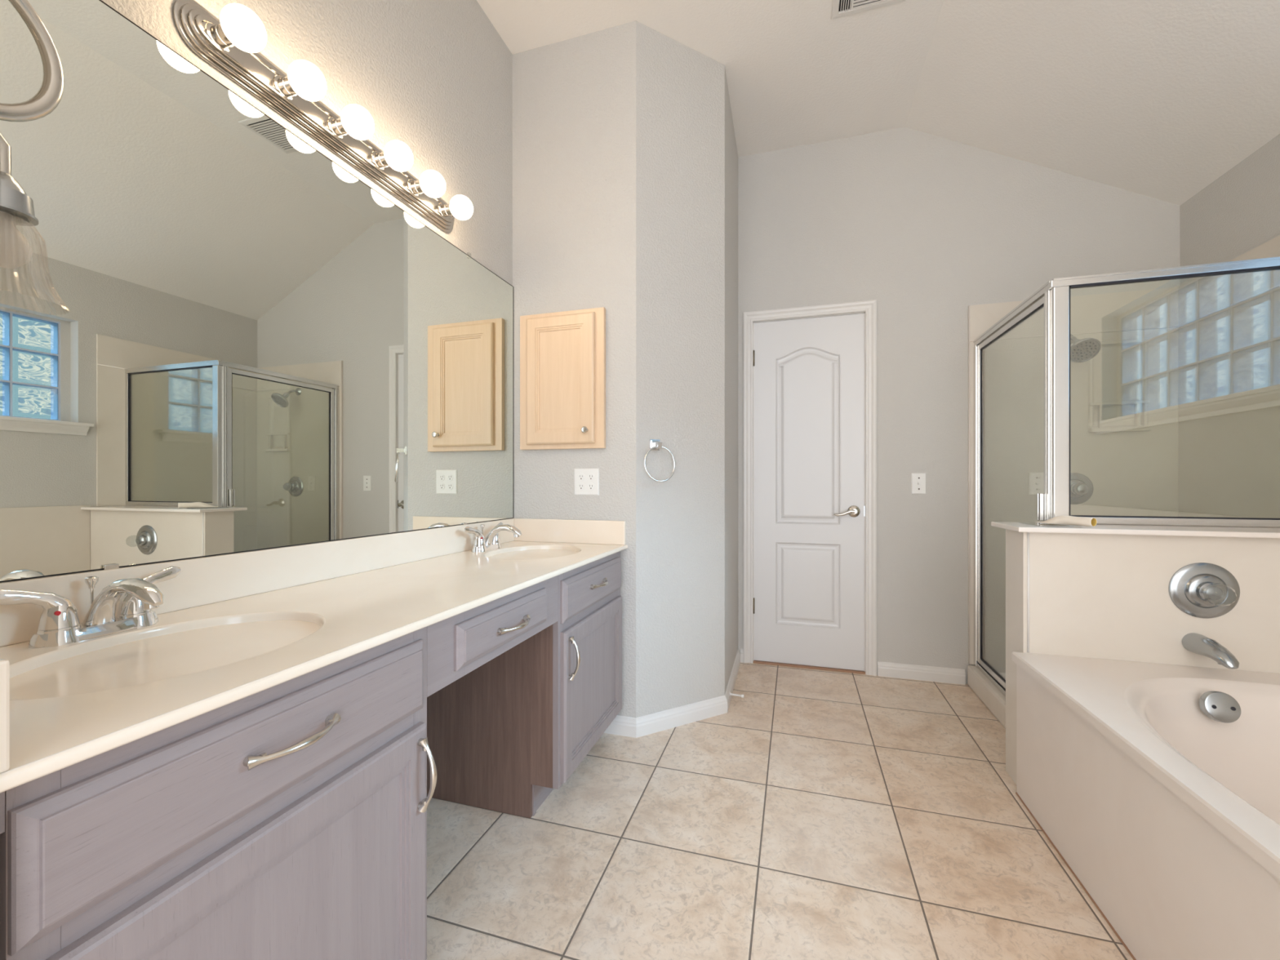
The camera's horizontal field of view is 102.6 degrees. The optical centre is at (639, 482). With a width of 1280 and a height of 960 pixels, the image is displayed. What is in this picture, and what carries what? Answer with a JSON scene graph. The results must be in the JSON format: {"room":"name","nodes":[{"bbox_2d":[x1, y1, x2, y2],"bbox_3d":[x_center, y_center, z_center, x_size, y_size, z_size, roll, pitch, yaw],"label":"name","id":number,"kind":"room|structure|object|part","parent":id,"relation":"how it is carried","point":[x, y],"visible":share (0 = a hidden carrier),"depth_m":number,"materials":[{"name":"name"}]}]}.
{"room":"bathroom","nodes":[
{"label":"bathroom","id":0,"kind":"room"},
{"bbox_2d":[0,0,512,582],"bbox_3d":[-1.181,-0.443,0.555,0.100,3.036,3.777,0,0,17],"label":"wall","id":1,"kind":"structure","parent":0,"point":[434,77],"depth_m":1.76,"materials":[{"name":"paint"}]},
{"bbox_2d":[0,0,513,582],"bbox_3d":[-0.841,-0.370,1.477,0.012,1.073,1.815,0,0,17],"label":"mirror","id":2,"kind":"object","parent":1,"relation":"attached to","point":[253,346],"visible":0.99,"depth_m":1.12,"materials":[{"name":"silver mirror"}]},
{"bbox_2d":[0,518,514,647],"bbox_3d":[-0.838,0.213,1.476,0.020,0.102,1.814,0,0,17],"label":"backsplash","id":3,"kind":"structure","parent":1,"relation":"attached to","point":[203,580],"depth_m":1.20,"materials":[{"name":"stone"}]},
{"bbox_2d":[172,0,473,232],"bbox_3d":[-0.772,-0.981,1.481,0.143,0.112,0.910,0,0,17],"label":"vanity light bar","id":4,"kind":"object","parent":1,"relation":"attached to","point":[233,44],"visible":1,"depth_m":1.29,"materials":[{"name":"silver metal"}]},
{"bbox_2d":[204,3,266,53],"bbox_3d":[-0.871,-0.978,1.110,0.118,0.080,0.080,0,0,17],"label":"bulb","id":5,"kind":"object","parent":4,"relation":"attached to","point":[239,29],"depth_m":1.10,"materials":[{"name":"white glass"}]},
{"bbox_2d":[273,59,326,101],"bbox_3d":[-0.827,-0.978,1.254,0.118,0.080,0.080,0,0,17],"label":"bulb","id":6,"kind":"object","parent":4,"relation":"attached to","point":[303,80],"depth_m":1.24,"materials":[{"name":"white glass"}]},
{"bbox_2d":[327,104,374,140],"bbox_3d":[-0.784,-0.978,1.397,0.118,0.080,0.080,0,0,17],"label":"bulb","id":7,"kind":"object","parent":4,"relation":"attached to","point":[355,122],"depth_m":1.38,"materials":[{"name":"white glass"}]},
{"bbox_2d":[371,140,413,171],"bbox_3d":[-0.740,-0.978,1.541,0.118,0.080,0.080,0,0,17],"label":"bulb","id":8,"kind":"object","parent":4,"relation":"attached to","point":[397,155],"depth_m":1.52,"materials":[{"name":"white glass"}]},
{"bbox_2d":[407,169,445,198],"bbox_3d":[-0.697,-0.978,1.685,0.118,0.080,0.080,0,0,17],"label":"bulb","id":9,"kind":"object","parent":4,"relation":"attached to","point":[431,183],"depth_m":1.67,"materials":[{"name":"white glass"}]},
{"bbox_2d":[438,195,473,220],"bbox_3d":[-0.653,-0.978,1.829,0.118,0.080,0.080,0,0,17],"label":"bulb","id":10,"kind":"object","parent":4,"relation":"attached to","point":[460,206],"depth_m":1.81,"materials":[{"name":"white glass"}]},
{"bbox_2d":[512,20,737,717],"bbox_3d":[-0.024,-0.443,2.779,1.022,3.036,1.150,0,0,17],"label":"wall","id":11,"kind":"structure","parent":0,"point":[625,154],"depth_m":2.27,"materials":[{"name":"paint"}]},
{"bbox_2d":[520,306,605,449],"bbox_3d":[-0.351,-0.450,2.239,0.404,0.602,0.073,0,0,17],"label":"medicine cabinet","id":12,"kind":"object","parent":11,"relation":"attached to","point":[562,354],"visible":1,"depth_m":2.24,"materials":[{"name":"brown wood"}]},
{"bbox_3d":[-0.234,-0.225,2.180,0.028,0.028,0.029,0,0,17],"label":"knob","id":13,"kind":"part","parent":12,"relation":"part of","materials":[{"name":"silver metal"}]},
{"bbox_2d":[573,468,599,495],"bbox_3d":[-0.234,-0.004,2.237,0.116,0.116,0.008,0,0,17],"label":"outlet plate","id":14,"kind":"object","parent":11,"relation":"attached to","point":[586,481],"visible":1,"depth_m":2.23,"materials":[{"name":"white plastic"}]},
{"bbox_2d":[577,473,584,480],"bbox_3d":[-0.257,-0.025,2.241,0.033,0.033,0.002,0,0,17],"label":"socket","id":15,"kind":"object","parent":14,"relation":"attached to","point":[580,476],"depth_m":2.24,"materials":[{"name":"white plastic"}]},
{"bbox_2d":[577,483,584,490],"bbox_3d":[-0.257,0.017,2.241,0.033,0.033,0.002,0,0,17],"label":"socket","id":16,"kind":"object","parent":14,"relation":"attached to","point":[580,486],"depth_m":2.24,"materials":[{"name":"white plastic"}]},
{"bbox_2d":[587,473,594,480],"bbox_3d":[-0.213,-0.025,2.228,0.033,0.033,0.002,0,0,17],"label":"socket","id":17,"kind":"object","parent":14,"relation":"attached to","point":[590,476],"depth_m":2.23,"materials":[{"name":"white plastic"}]},
{"bbox_2d":[587,483,594,490],"bbox_3d":[-0.213,0.017,2.228,0.033,0.033,0.002,0,0,17],"label":"socket","id":18,"kind":"object","parent":14,"relation":"attached to","point":[590,486],"depth_m":2.23,"materials":[{"name":"white plastic"}]},
{"bbox_2d":[644,439,675,482],"bbox_3d":[0.076,-0.094,2.195,0.156,0.185,0.056,0,0,-29],"label":"towel ring","id":19,"kind":"object","parent":11,"relation":"attached to","point":[655,444],"visible":1,"depth_m":2.19,"materials":[{"name":"silver metal"}]},
{"bbox_2d":[603,648,740,737],"bbox_3d":[0.331,1.036,2.548,0.316,0.078,1.169,0,0,41],"label":"baseboard","id":20,"kind":"structure","parent":11,"relation":"attached to","point":[635,727],"depth_m":2.26,"materials":[{"name":"white paint"}]},
{"bbox_2d":[728,692,744,697],"bbox_3d":[0.469,1.032,2.493,0.072,0.020,0.020,0,0,23],"label":"door stop","id":21,"kind":"object","parent":11,"relation":"attached to","point":[731,694],"visible":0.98,"depth_m":2.49,"materials":[{"name":"white paint"}]},
{"bbox_2d":[426,662,1133,959],"bbox_3d":[0.477,1.115,0.653,3.216,0.080,4.927,0,0,17],"label":"floor","id":22,"kind":"structure","parent":0,"point":[826,815],"depth_m":1.49,"materials":[{"name":"tile"}]},
{"bbox_2d":[0,626,436,959],"bbox_3d":[-0.743,0.678,0.817,0.581,0.794,0.608,0,0,17],"label":"vanity cabinet","id":23,"kind":"object","parent":22,"relation":"on","point":[286,820],"visible":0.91,"depth_m":0.69,"materials":[{"name":"grey wood"}]},
{"bbox_3d":[-0.509,0.714,0.750,0.019,0.478,0.558,0,0,17],"label":"door","id":24,"kind":"part","parent":23,"relation":"part of","materials":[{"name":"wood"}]},
{"bbox_3d":[-0.486,0.369,0.735,0.040,0.019,0.141,0,0,17],"label":"handle","id":25,"kind":"part","parent":23,"relation":"part of","materials":[{"name":"silver metal"}]},
{"bbox_2d":[0,518,627,792],"bbox_3d":[-0.582,0.287,1.399,0.556,0.250,1.814,0,0,17],"label":"countertop","id":26,"kind":"structure","parent":23,"relation":"on","point":[231,628],"depth_m":0.94,"materials":[{"name":"stone"}]},
{"bbox_2d":[0,565,181,648],"bbox_3d":[-0.942,0.213,0.881,0.208,0.101,0.213,0,0,-36],"label":"faucet","id":27,"kind":"object","parent":26,"relation":"on","point":[59,624],"visible":1,"depth_m":0.86,"materials":[{"name":"silver metal"}]},
{"bbox_3d":[-0.972,0.195,0.823,0.037,0.062,0.100,0,0,17],"label":"lever","id":28,"kind":"part","parent":27,"relation":"part of","materials":[{"name":"silver metal"}]},
{"bbox_3d":[-0.963,0.230,0.851,0.060,0.069,0.060,0,0,17],"label":"handle","id":29,"kind":"part","parent":27,"relation":"part of","materials":[{"name":"silver metal"}]},
{"bbox_3d":[-0.968,0.210,0.905,0.017,0.088,0.017,0,0,17],"label":"pop rod","id":30,"kind":"part","parent":27,"relation":"part of","materials":[{"name":"silver metal"}]},
{"bbox_3d":[-0.949,0.254,0.899,0.058,0.020,0.170,0,0,17],"label":"plate","id":31,"kind":"part","parent":27,"relation":"part of","materials":[{"name":"silver metal"}]},
{"bbox_3d":[-0.886,0.211,0.880,0.178,0.096,0.048,0,0,17],"label":"spout","id":32,"kind":"part","parent":27,"relation":"part of","materials":[{"name":"silver metal"}]},
{"bbox_3d":[-0.934,0.230,0.948,0.060,0.069,0.060,0,0,17],"label":"handle","id":33,"kind":"part","parent":27,"relation":"part of","materials":[{"name":"silver metal"}]},
{"bbox_3d":[-0.925,0.195,0.976,0.037,0.062,0.100,0,0,17],"label":"lever","id":34,"kind":"part","parent":27,"relation":"part of","materials":[{"name":"silver metal"}]},
{"bbox_2d":[9,611,325,700],"bbox_3d":[-0.747,0.338,0.838,0.342,0.148,0.438,0,0,17],"label":"basin","id":35,"kind":"object","parent":26,"relation":"in","point":[130,664],"depth_m":0.83,"materials":[{"name":"white ceramic"}]},
{"bbox_2d":[426,575,558,697],"bbox_3d":[-0.531,0.358,1.383,0.503,0.154,0.599,0,0,17],"label":"drawer unit","id":36,"kind":"object","parent":26,"relation":"attached to","point":[460,644],"visible":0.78,"depth_m":1.22,"materials":[{"name":"grey wood"}]},
{"bbox_3d":[-0.337,0.361,1.318,0.019,0.100,0.417,0,0,17],"label":"drawer","id":37,"kind":"part","parent":36,"relation":"part of","materials":[{"name":"grey wood"}]},
{"bbox_3d":[-0.311,0.363,1.310,0.040,0.019,0.141,0,0,17],"label":"handle","id":38,"kind":"part","parent":36,"relation":"part of","materials":[{"name":"silver metal"}]},
{"bbox_2d":[464,522,522,552],"bbox_3d":[-0.590,0.213,2.040,0.213,0.101,0.208,0,0,-21],"label":"faucet","id":39,"kind":"object","parent":26,"relation":"on","point":[491,541],"visible":1,"depth_m":1.99,"materials":[{"name":"silver metal"}]},
{"bbox_3d":[-0.629,0.195,1.952,0.037,0.062,0.100,0,0,17],"label":"lever","id":40,"kind":"part","parent":39,"relation":"part of","materials":[{"name":"silver metal"}]},
{"bbox_3d":[-0.621,0.230,1.980,0.060,0.069,0.060,0,0,17],"label":"handle","id":41,"kind":"part","parent":39,"relation":"part of","materials":[{"name":"silver metal"}]},
{"bbox_3d":[-0.625,0.210,2.034,0.017,0.088,0.017,0,0,17],"label":"pop rod","id":42,"kind":"part","parent":39,"relation":"part of","materials":[{"name":"silver metal"}]},
{"bbox_3d":[-0.606,0.254,2.029,0.058,0.020,0.170,0,0,17],"label":"plate","id":43,"kind":"part","parent":39,"relation":"part of","materials":[{"name":"silver metal"}]},
{"bbox_3d":[-0.591,0.230,2.077,0.060,0.069,0.060,0,0,17],"label":"handle","id":44,"kind":"part","parent":39,"relation":"part of","materials":[{"name":"silver metal"}]},
{"bbox_3d":[-0.543,0.211,2.010,0.178,0.096,0.048,0,0,17],"label":"spout","id":45,"kind":"part","parent":39,"relation":"part of","materials":[{"name":"silver metal"}]},
{"bbox_2d":[484,544,582,557],"bbox_3d":[-0.404,0.338,1.967,0.342,0.148,0.438,0,0,17],"label":"basin","id":46,"kind":"object","parent":26,"relation":"in","point":[515,550],"depth_m":2.07,"materials":[{"name":"white ceramic"}]},
{"bbox_3d":[-0.409,0.563,0.987,0.040,0.141,0.019,0,0,17],"label":"handle","id":47,"kind":"part","parent":23,"relation":"part of","materials":[{"name":"silver metal"}]},
{"bbox_2d":[426,551,622,817],"bbox_3d":[-0.394,0.678,1.967,0.581,0.794,0.597,0,0,17],"label":"vanity cabinet","id":48,"kind":"object","parent":22,"relation":"on","point":[508,732],"visible":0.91,"depth_m":1.69,"materials":[{"name":"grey wood"}]},
{"bbox_3d":[-0.515,0.678,1.698,0.505,0.794,0.013,0,0,17],"label":"panel","id":49,"kind":"part","parent":48,"relation":"part of","materials":[{"name":"brown wood"}]},
{"bbox_3d":[-0.210,0.563,1.643,0.040,0.141,0.019,0,0,17],"label":"handle","id":50,"kind":"part","parent":48,"relation":"part of","materials":[{"name":"silver metal"}]},
{"bbox_3d":[-0.180,0.623,1.902,0.019,0.684,0.597,0,0,17],"label":"frame","id":51,"kind":"part","parent":48,"relation":"part of","materials":[{"name":"grey wood"}]},
{"bbox_3d":[-0.163,0.379,1.891,0.019,0.136,0.556,0,0,17],"label":"drawer","id":52,"kind":"part","parent":48,"relation":"part of","materials":[{"name":"grey wood"}]},
{"bbox_3d":[-0.163,0.714,1.891,0.019,0.478,0.556,0,0,17],"label":"door","id":53,"kind":"part","parent":48,"relation":"part of","materials":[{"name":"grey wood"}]},
{"bbox_3d":[-0.139,0.369,1.875,0.040,0.019,0.141,0,0,17],"label":"handle","id":54,"kind":"part","parent":48,"relation":"part of","materials":[{"name":"silver metal"}]},
{"bbox_2d":[967,665,1005,728],"bbox_3d":[2.037,1.020,2.176,0.892,0.110,0.882,0,0,17],"label":"shower pan","id":55,"kind":"object","parent":22,"relation":"on","point":[988,694],"visible":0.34,"depth_m":2.44,"materials":[{"name":"plastic"}]},
{"bbox_2d":[973,257,1279,696],"bbox_3d":[2.047,0.107,2.179,0.873,1.714,0.870,0,0,17],"label":"shower frame","id":56,"kind":"object","parent":55,"relation":"on","point":[1054,295],"visible":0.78,"depth_m":1.89,"materials":[{"name":"silver metal"}]},
{"bbox_3d":[1.661,0.110,2.305,0.020,1.650,0.769,0,0,17],"label":"shower door","id":57,"kind":"part","parent":56,"relation":"part of","materials":[{"name":"clear glass"}]},
{"bbox_3d":[1.661,-0.735,2.305,0.038,0.029,0.853,0,0,17],"label":"header rail","id":58,"kind":"part","parent":56,"relation":"part of","materials":[{"name":"silver metal"}]},
{"bbox_3d":[1.534,0.093,1.960,0.020,0.105,0.030,0,0,17],"label":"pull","id":59,"kind":"part","parent":56,"relation":"part of","materials":[{"name":"silver metal"}]},
{"bbox_3d":[1.542,-0.286,1.924,0.030,0.870,0.026,0,0,17],"label":"hinge post","id":60,"kind":"part","parent":56,"relation":"part of","materials":[{"name":"silver metal"}]},
{"bbox_3d":[1.550,-0.286,1.893,0.048,0.870,0.028,0,0,17],"label":"corner post","id":61,"kind":"part","parent":56,"relation":"part of","materials":[{"name":"silver metal"}]},
{"bbox_3d":[1.931,-0.735,1.778,0.861,0.029,0.034,0,0,17],"label":"header rail","id":62,"kind":"part","parent":56,"relation":"part of","materials":[{"name":"silver metal"}]},
{"bbox_3d":[1.958,0.136,1.769,0.805,0.026,0.024,0,0,17],"label":"panel sill","id":63,"kind":"part","parent":56,"relation":"part of","materials":[{"name":"silver metal"}]},
{"bbox_2d":[1012,651,1279,959],"bbox_3d":[1.554,0.830,0.832,1.056,0.490,1.655,0,0,17],"label":"bathtub","id":64,"kind":"object","parent":22,"relation":"on","point":[1157,786],"visible":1,"depth_m":1.28,"materials":[{"name":"ceramic"}]},
{"bbox_3d":[1.646,0.636,1.455,0.082,0.084,0.041,0,0,17],"label":"overflow plate","id":65,"kind":"part","parent":64,"relation":"part of","materials":[{"name":"silver metal"}]},
{"bbox_2d":[476,0,1279,205],"bbox_3d":[0.477,-1.673,0.653,3.216,0.775,4.927,0,0,17],"label":"ceiling","id":66,"kind":"structure","parent":0,"point":[1160,100],"depth_m":2.20,"materials":[{"name":"paint"}]},
{"bbox_2d":[831,0,905,19],"bbox_3d":[0.903,-1.956,1.992,0.284,0.009,0.280,0,0,17],"label":"ceiling vent","id":67,"kind":"object","parent":66,"relation":"in","point":[840,8],"visible":1,"depth_m":2.10,"materials":[{"name":"white metal"}]},
{"bbox_2d":[737,126,1179,684],"bbox_3d":[1.614,-0.443,2.830,2.106,3.036,0.100,0,0,17],"label":"wall","id":68,"kind":"structure","parent":0,"point":[926,227],"depth_m":2.80,"materials":[{"name":"paint"}]},
{"bbox_2d":[740,648,743,662],"bbox_3d":[0.615,1.036,3.074,0.026,0.078,0.014,0,0,17],"label":"baseboard","id":69,"kind":"structure","parent":68,"relation":"attached to","point":[741,650],"depth_m":3.07,"materials":[{"name":"white paint"}]},
{"bbox_2d":[742,299,876,675],"bbox_3d":[0.979,0.027,2.999,0.736,2.096,0.145,0,0,17],"label":"door","id":70,"kind":"structure","parent":68,"relation":"in","point":[810,372],"depth_m":2.98,"materials":[{"name":"white paint"}]},
{"bbox_3d":[1.149,0.169,2.884,0.110,0.041,0.023,0,0,17],"label":"lever","id":71,"kind":"part","parent":70,"relation":"part of","materials":[{"name":"silver metal"}]},
{"bbox_3d":[1.206,0.162,2.888,0.066,0.066,0.050,0,0,17],"label":"lever handle","id":72,"kind":"part","parent":70,"relation":"part of","materials":[{"name":"silver metal"}]},
{"bbox_2d":[911,472,926,493],"bbox_3d":[1.522,0.004,2.796,0.072,0.116,0.018,0,0,17],"label":"light switch","id":73,"kind":"object","parent":68,"relation":"attached to","point":[918,479],"visible":1,"depth_m":2.80,"materials":[{"name":"white plastic"}]},
{"bbox_2d":[877,661,965,684],"bbox_3d":[1.529,1.036,2.796,0.427,0.078,0.014,0,0,17],"label":"baseboard","id":74,"kind":"structure","parent":68,"relation":"attached to","point":[906,671],"depth_m":2.79,"materials":[{"name":"white paint"}]},
{"bbox_2d":[968,287,1178,667],"bbox_3d":[2.166,0.012,2.588,0.884,1.907,0.042,0,0,17],"label":"surround","id":75,"kind":"object","parent":68,"relation":"attached to","point":[1124,399],"visible":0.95,"depth_m":2.58,"materials":[{"name":"glass"}]},
{"bbox_2d":[1070,472,1093,504],"bbox_3d":[2.177,0.030,2.545,0.160,0.160,0.094,0,0,17],"label":"shower valve","id":76,"kind":"object","parent":75,"relation":"attached to","point":[1082,488],"visible":0.75,"depth_m":2.57,"materials":[{"name":"silver metal"}]},
{"bbox_3d":[2.181,0.030,2.556,0.058,0.058,0.030,0,0,17],"label":"stem","id":77,"kind":"part","parent":76,"relation":"part of","materials":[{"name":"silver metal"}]},
{"bbox_3d":[2.172,0.030,2.526,0.064,0.064,0.054,0,0,17],"label":"knob","id":78,"kind":"part","parent":76,"relation":"part of","materials":[{"name":"silver metal"}]},
{"bbox_2d":[1070,333,1101,362],"bbox_3d":[2.138,-0.669,2.501,0.130,0.172,0.200,0,0,17],"label":"shower","id":79,"kind":"object","parent":75,"relation":"attached to","point":[1085,349],"visible":0.85,"depth_m":2.45,"materials":[{"name":"silver metal"}]},
{"bbox_3d":[2.148,-0.705,2.548,0.017,0.056,0.106,0,0,17],"label":"arm","id":80,"kind":"part","parent":79,"relation":"part of","materials":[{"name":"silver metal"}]},
{"bbox_2d":[991,521,1279,784],"bbox_3d":[1.822,0.613,1.704,1.054,0.925,0.260,0,0,17],"label":"wall","id":81,"kind":"structure","parent":0,"point":[1100,591],"depth_m":1.68,"materials":[{"name":"plastic"}]},
{"bbox_2d":[1022,522,1080,527],"bbox_3d":[1.450,0.148,1.817,0.130,0.003,0.150,0,0,17],"label":"plastic tray","id":82,"kind":"object","parent":81,"relation":"on","point":[1037,524],"visible":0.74,"depth_m":1.77,"materials":[{"name":"white plastic"}]},
{"bbox_2d":[1035,515,1097,526],"bbox_3d":[1.475,0.129,1.781,0.056,0.032,0.176,0,0,-18],"label":"paper roll","id":83,"kind":"object","parent":82,"relation":"on","point":[1064,519],"visible":1,"depth_m":1.75,"materials":[{"name":"beige paper"}]},
{"bbox_2d":[1168,562,1239,618],"bbox_3d":[1.773,0.341,1.582,0.176,0.176,0.094,0,0,17],"label":"tub valve","id":84,"kind":"object","parent":81,"relation":"attached to","point":[1198,589],"visible":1,"depth_m":1.61,"materials":[{"name":"silver metal"}]},
{"bbox_3d":[1.777,0.341,1.593,0.063,0.063,0.030,0,0,17],"label":"stem","id":85,"kind":"part","parent":84,"relation":"part of","materials":[{"name":"silver metal"}]},
{"bbox_3d":[1.767,0.341,1.563,0.070,0.070,0.054,0,0,17],"label":"knob","id":86,"kind":"part","parent":84,"relation":"part of","materials":[{"name":"clear plastic"}]},
{"bbox_2d":[1182,632,1239,669],"bbox_3d":[1.744,0.512,1.565,0.062,0.069,0.147,0,0,17],"label":"tub spout","id":87,"kind":"object","parent":81,"relation":"attached to","point":[1197,643],"visible":1,"depth_m":1.55,"materials":[{"name":"silver metal"}]},
{"bbox_2d":[1179,133,1279,286],"bbox_3d":[1.997,-0.131,0.192,0.160,2.413,4.927,0,0,17],"label":"wall","id":88,"kind":"structure","parent":0,"point":[1238,212],"depth_m":2.16,"materials":[{"name":"paint"}]},
{"bbox_2d":[1177,235,1279,518],"bbox_3d":[2.451,0.011,1.992,0.016,1.906,1.016,0,0,17],"label":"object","id":89,"kind":"structure","parent":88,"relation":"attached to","point":[1228,326],"depth_m":2.16,"materials":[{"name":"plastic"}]},
{"bbox_3d":[-0.863,-0.443,0.461,0.562,3.036,0.140,0,0,17],"label":"wall","id":90,"kind":"structure","parent":0,"visible":0},
{"bbox_2d":[0,0,64,315],"bbox_3d":[-0.875,-0.474,0.653,0.125,0.456,0.219,0,0,17],"label":"wall sconce","id":91,"kind":"object","parent":90,"relation":"attached to","point":[16,208],"visible":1,"depth_m":0.70,"materials":[{"name":"silver metal"}]},
{"bbox_3d":[-0.869,-0.460,0.674,0.018,0.089,0.057,0,0,17],"label":"arm","id":92,"kind":"part","parent":91,"relation":"part of","materials":[{"name":"silver metal"}]},
{"bbox_3d":[-0.863,-0.330,0.693,0.056,0.078,0.056,0,0,17],"label":"bulb","id":93,"kind":"part","parent":91,"relation":"part of","materials":[{"name":"clear glass"}]},
{"bbox_3d":[-0.876,-0.593,0.654,0.017,0.219,0.219,0,0,10],"label":"ring arm","id":94,"kind":"part","parent":91,"relation":"part of","materials":[{"name":"silver metal"}]},
{"bbox_3d":[-0.863,-0.305,0.693,0.125,0.117,0.125,0,0,17],"label":"lamp shade","id":95,"kind":"part","parent":91,"relation":"part of","materials":[{"name":"clear glass"}]}
]}

